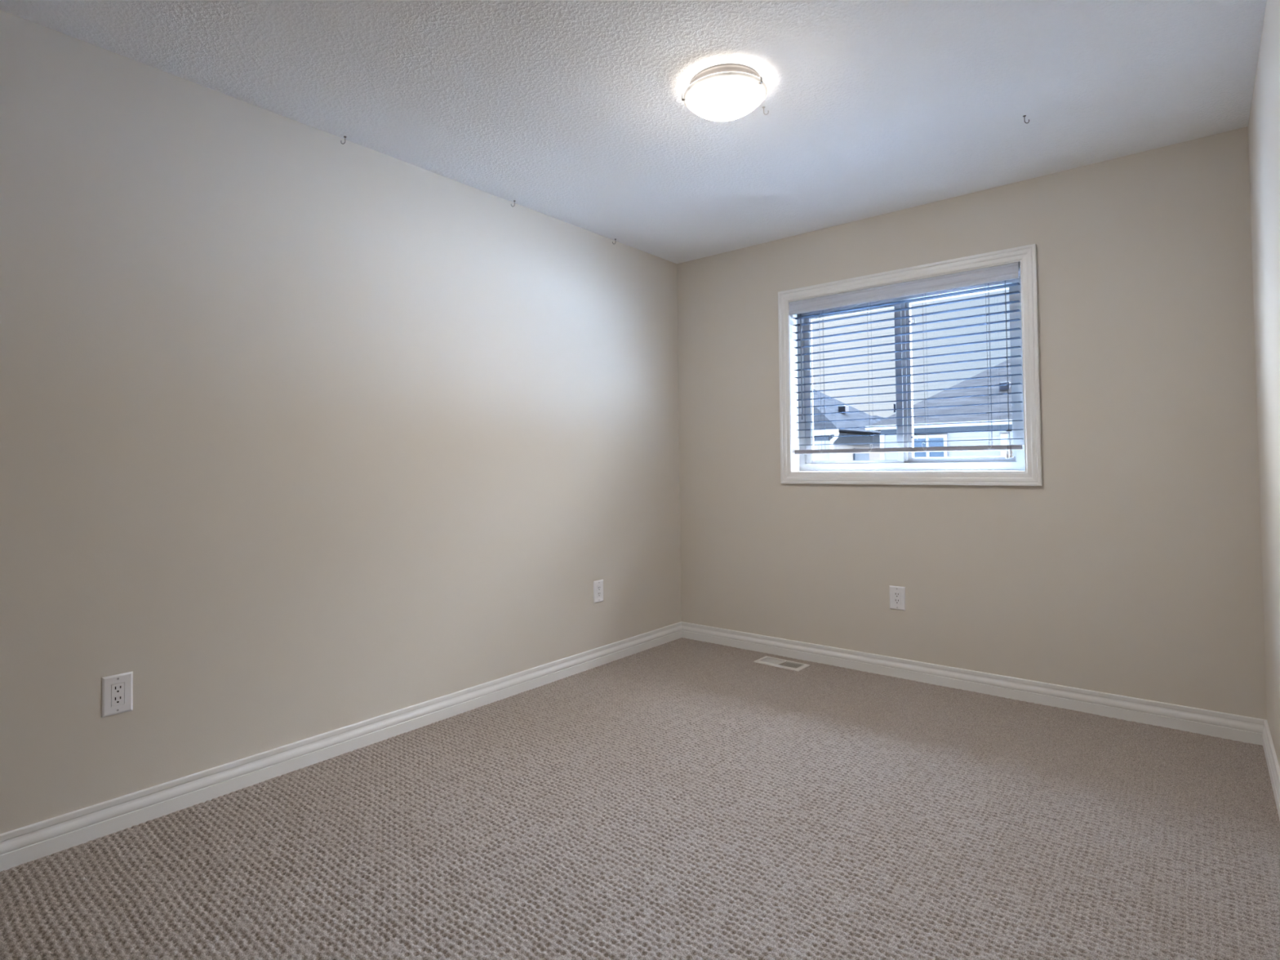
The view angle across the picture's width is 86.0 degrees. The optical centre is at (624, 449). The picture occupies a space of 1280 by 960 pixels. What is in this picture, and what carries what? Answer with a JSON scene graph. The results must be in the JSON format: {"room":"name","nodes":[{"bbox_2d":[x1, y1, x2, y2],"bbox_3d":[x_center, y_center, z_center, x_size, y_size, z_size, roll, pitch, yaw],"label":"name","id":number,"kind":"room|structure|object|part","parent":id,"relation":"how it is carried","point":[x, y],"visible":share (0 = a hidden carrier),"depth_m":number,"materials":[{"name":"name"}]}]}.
{"room":"empty bedroom","nodes":[
{"label":"empty bedroom","id":0,"kind":"room"},
{"bbox_2d":[0,9,681,834],"bbox_3d":[-1.087,0.000,2.898,0.170,2.890,4.640,-2,-2,40],"label":"wall","id":1,"kind":"structure","parent":0,"point":[304,433],"depth_m":2.52,"materials":[{"name":"beige paint"}]},
{"bbox_2d":[101,671,133,717],"bbox_3d":[-1.581,0.764,2.141,0.007,0.122,0.080,-2,-2,40],"label":"wall outlet","id":2,"kind":"object","parent":1,"relation":"attached to","point":[117,689],"visible":1,"depth_m":2.14,"materials":[{"name":"white plastic"}]},
{"bbox_2d":[111,682,124,706],"bbox_3d":[-1.581,0.764,2.141,0.006,0.067,0.033,-2,-2,40],"label":"receptacle","id":3,"kind":"object","parent":2,"relation":"attached to","point":[117,688],"depth_m":2.14,"materials":[{"name":"white plastic"}]},
{"bbox_2d":[0,621,681,871],"bbox_3d":[-1.004,1.153,2.811,0.015,0.117,4.300,-2,-2,40],"label":"baseboard","id":4,"kind":"structure","parent":1,"relation":"attached to","point":[30,842],"depth_m":2.49,"materials":[{"name":"white paint"}]},
{"bbox_2d":[593,579,603,603],"bbox_3d":[-0.145,0.798,3.857,0.007,0.122,0.080,-2,-2,40],"label":"wall outlet","id":5,"kind":"object","parent":1,"relation":"attached to","point":[597,584],"visible":1,"depth_m":3.85,"materials":[{"name":"white plastic"}]},
{"bbox_2d":[596,585,600,597],"bbox_3d":[-0.145,0.798,3.857,0.006,0.067,0.033,-2,-2,40],"label":"receptacle","id":6,"kind":"object","parent":5,"relation":"attached to","point":[598,587],"depth_m":3.85,"materials":[{"name":"white plastic"}]},
{"bbox_2d":[0,0,1266,263],"bbox_3d":[0.034,-1.379,1.982,2.788,0.200,4.300,-2,-2,40],"label":"ceiling","id":7,"kind":"structure","parent":0,"point":[572,112],"depth_m":2.40,"materials":[{"name":"white paint"}]},
{"bbox_2d":[681,63,767,121],"bbox_3d":[0.351,-1.219,2.389,0.296,0.107,0.292,-2,-2,40],"label":"ceiling light","id":8,"kind":"object","parent":7,"relation":"attached to","point":[722,92],"visible":1,"depth_m":2.31,"materials":[{"name":"white glass"}]},
{"bbox_2d":[0,637,1279,959],"bbox_3d":[0.060,1.166,1.920,2.788,0.014,4.300,-2,-2,40],"label":"floor","id":9,"kind":"structure","parent":0,"point":[682,798],"depth_m":2.04,"materials":[{"name":"carpet"}]},
{"bbox_2d":[753,656,809,671],"bbox_3d":[0.877,1.211,3.833,0.278,0.041,0.138,-2,-2,42],"label":"floor vent","id":10,"kind":"object","parent":9,"relation":"in","point":[767,660],"visible":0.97,"depth_m":3.83,"materials":[{"name":"white metal"}]},
{"bbox_2d":[676,126,1266,719],"bbox_3d":[1.482,-0.008,3.663,2.788,2.890,0.170,-2,-2,40],"label":"wall","id":11,"kind":"structure","parent":0,"point":[1134,568],"depth_m":3.13,"materials":[{"name":"beige paint"}]},
{"bbox_2d":[888,585,905,610],"bbox_3d":[1.424,0.777,3.584,0.080,0.122,0.007,-2,-2,40],"label":"wall outlet","id":12,"kind":"object","parent":11,"relation":"attached to","point":[897,593],"visible":1,"depth_m":3.58,"materials":[{"name":"white plastic"}]},
{"bbox_2d":[893,591,900,604],"bbox_3d":[1.424,0.777,3.584,0.033,0.067,0.006,-2,-2,40],"label":"receptacle","id":13,"kind":"object","parent":12,"relation":"attached to","point":[896,593],"depth_m":3.58,"materials":[{"name":"white plastic"}]},
{"bbox_2d":[777,244,1042,485],"bbox_3d":[1.470,-0.377,3.666,1.314,1.124,0.190,-2,-2,40],"label":"window","id":14,"kind":"structure","parent":11,"relation":"in","point":[1024,468],"depth_m":3.62,"materials":[{"name":"white paint"}]},
{"bbox_3d":[1.286,-0.358,3.878,0.558,0.873,0.028,-2,-2,40],"label":"sash","id":15,"kind":"part","parent":14,"relation":"part of","materials":[{"name":"grey plastic"}]},
{"bbox_2d":[788,262,1024,458],"bbox_3d":[1.438,-0.407,3.638,1.176,0.926,0.080,-2,-2,40],"label":"window blind","id":16,"kind":"object","parent":14,"relation":"attached to","point":[1009,271],"visible":1,"depth_m":3.58,"materials":[{"name":"white plastic"}]},
{"bbox_3d":[1.128,-0.404,3.913,0.002,0.820,0.054,-2,-2,40],"label":"ladder cord","id":17,"kind":"part","parent":16,"relation":"part of","materials":[{"name":"white fabric"}]},
{"bbox_3d":[1.134,-0.404,3.908,0.002,0.820,0.002,-2,-2,40],"label":"lift cord","id":18,"kind":"part","parent":16,"relation":"part of","materials":[{"name":"white fabric"}]},
{"bbox_3d":[1.338,-0.410,3.737,0.002,0.820,0.054,-2,-2,40],"label":"ladder cord","id":19,"kind":"part","parent":16,"relation":"part of","materials":[{"name":"white fabric"}]},
{"bbox_3d":[1.451,0.004,3.637,1.162,0.024,0.052,-2,-2,40],"label":"rail","id":20,"kind":"part","parent":16,"relation":"part of","materials":[{"name":"white plastic"}]},
{"bbox_3d":[1.558,-0.417,3.553,0.002,0.820,0.054,-2,-2,40],"label":"ladder cord","id":21,"kind":"part","parent":16,"relation":"part of","materials":[{"name":"white fabric"}]},
{"bbox_3d":[1.785,-0.424,3.364,0.002,0.820,0.054,-2,-2,40],"label":"ladder cord","id":22,"kind":"part","parent":16,"relation":"part of","materials":[{"name":"white fabric"}]},
{"bbox_3d":[1.791,-0.424,3.359,0.002,0.820,0.002,-1,-1,10],"label":"lift cord","id":23,"kind":"part","parent":16,"relation":"part of","materials":[{"name":"white fabric"}]},
{"bbox_3d":[1.828,-0.401,3.278,0.017,0.820,0.006,-2,-2,40],"label":"pull cord","id":24,"kind":"part","parent":16,"relation":"part of","materials":[{"name":"white fabric"}]},
{"bbox_2d":[681,622,1265,745],"bbox_3d":[1.434,1.147,3.564,2.788,0.117,0.015,-2,-2,40],"label":"baseboard","id":25,"kind":"structure","parent":11,"relation":"attached to","point":[1244,729],"depth_m":3.24,"materials":[{"name":"white paint"}]},
{"bbox_2d":[1248,0,1279,767],"bbox_3d":[1.182,-0.069,1.001,0.170,2.890,4.640,-2,-2,40],"label":"wall","id":26,"kind":"structure","parent":0,"point":[1264,123],"depth_m":2.25,"materials":[{"name":"beige paint"}]},
{"bbox_2d":[1262,720,1279,820],"bbox_3d":[1.122,1.089,1.032,0.015,0.117,4.300,-2,-2,40],"label":"baseboard","id":27,"kind":"structure","parent":26,"relation":"attached to","point":[1272,761],"depth_m":2.37,"materials":[{"name":"white paint"}]},
{"label":"outside","id":28,"kind":"structure","parent":0,"visible":0},
{"bbox_3d":[39.092,5.037,50.634,120.000,0.200,119.400,-2,-2,40],"label":"ground","id":29,"kind":"structure","parent":28,"visible":0},
{"bbox_2d":[813,388,880,463],"bbox_3d":[3.626,1.210,21.052,8.517,6.749,5.777,-2,-2,40],"label":"house","id":30,"kind":"structure","parent":29,"relation":"on","point":[851,415],"depth_m":17.80,"materials":[{"name":"grey"}]},
{"bbox_2d":[838,405,848,412],"bbox_3d":[5.949,-1.088,18.641,0.200,0.180,0.250,-2,-2,40],"label":"roof vent","id":31,"kind":"object","parent":30,"relation":"attached to","point":[841,408],"depth_m":18.55,"materials":[{"name":"black metal"}]},
{"bbox_2d":[871,415,884,420],"bbox_3d":[13.579,1.519,37.089,7.200,6.700,7.000,-2,-2,40],"label":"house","id":32,"kind":"structure","parent":29,"relation":"on","point":[875,416],"depth_m":36.82,"materials":[{"name":"grey"}]},
{"bbox_2d":[865,358,1013,460],"bbox_3d":[12.299,0.399,16.271,9.690,7.963,9.480,-2,-2,40],"label":"house","id":33,"kind":"structure","parent":29,"relation":"on","point":[1003,371],"depth_m":15.06,"materials":[{"name":"grey"}]},
{"bbox_3d":[6.041,2.051,15.924,0.100,4.770,0.125,-2,-2,40],"label":"corner trim","id":34,"kind":"part","parent":33,"relation":"part of","materials":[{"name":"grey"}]},
{"bbox_3d":[6.763,0.238,15.279,0.680,0.970,0.030,-2,-2,40],"label":"pane","id":35,"kind":"part","parent":33,"relation":"part of","materials":[{"name":"grey"}]},
{"bbox_3d":[7.937,0.227,14.297,0.160,1.100,0.050,-2,-2,40],"label":"window trim","id":36,"kind":"part","parent":33,"relation":"part of","materials":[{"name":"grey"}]},
{"bbox_2d":[999,382,1011,390],"bbox_3d":[8.384,-1.338,15.107,0.200,0.260,0.250,-2,-2,40],"label":"roof vent","id":37,"kind":"object","parent":33,"relation":"attached to","point":[1003,387],"depth_m":15.02,"materials":[{"name":"black metal"}]}
]}

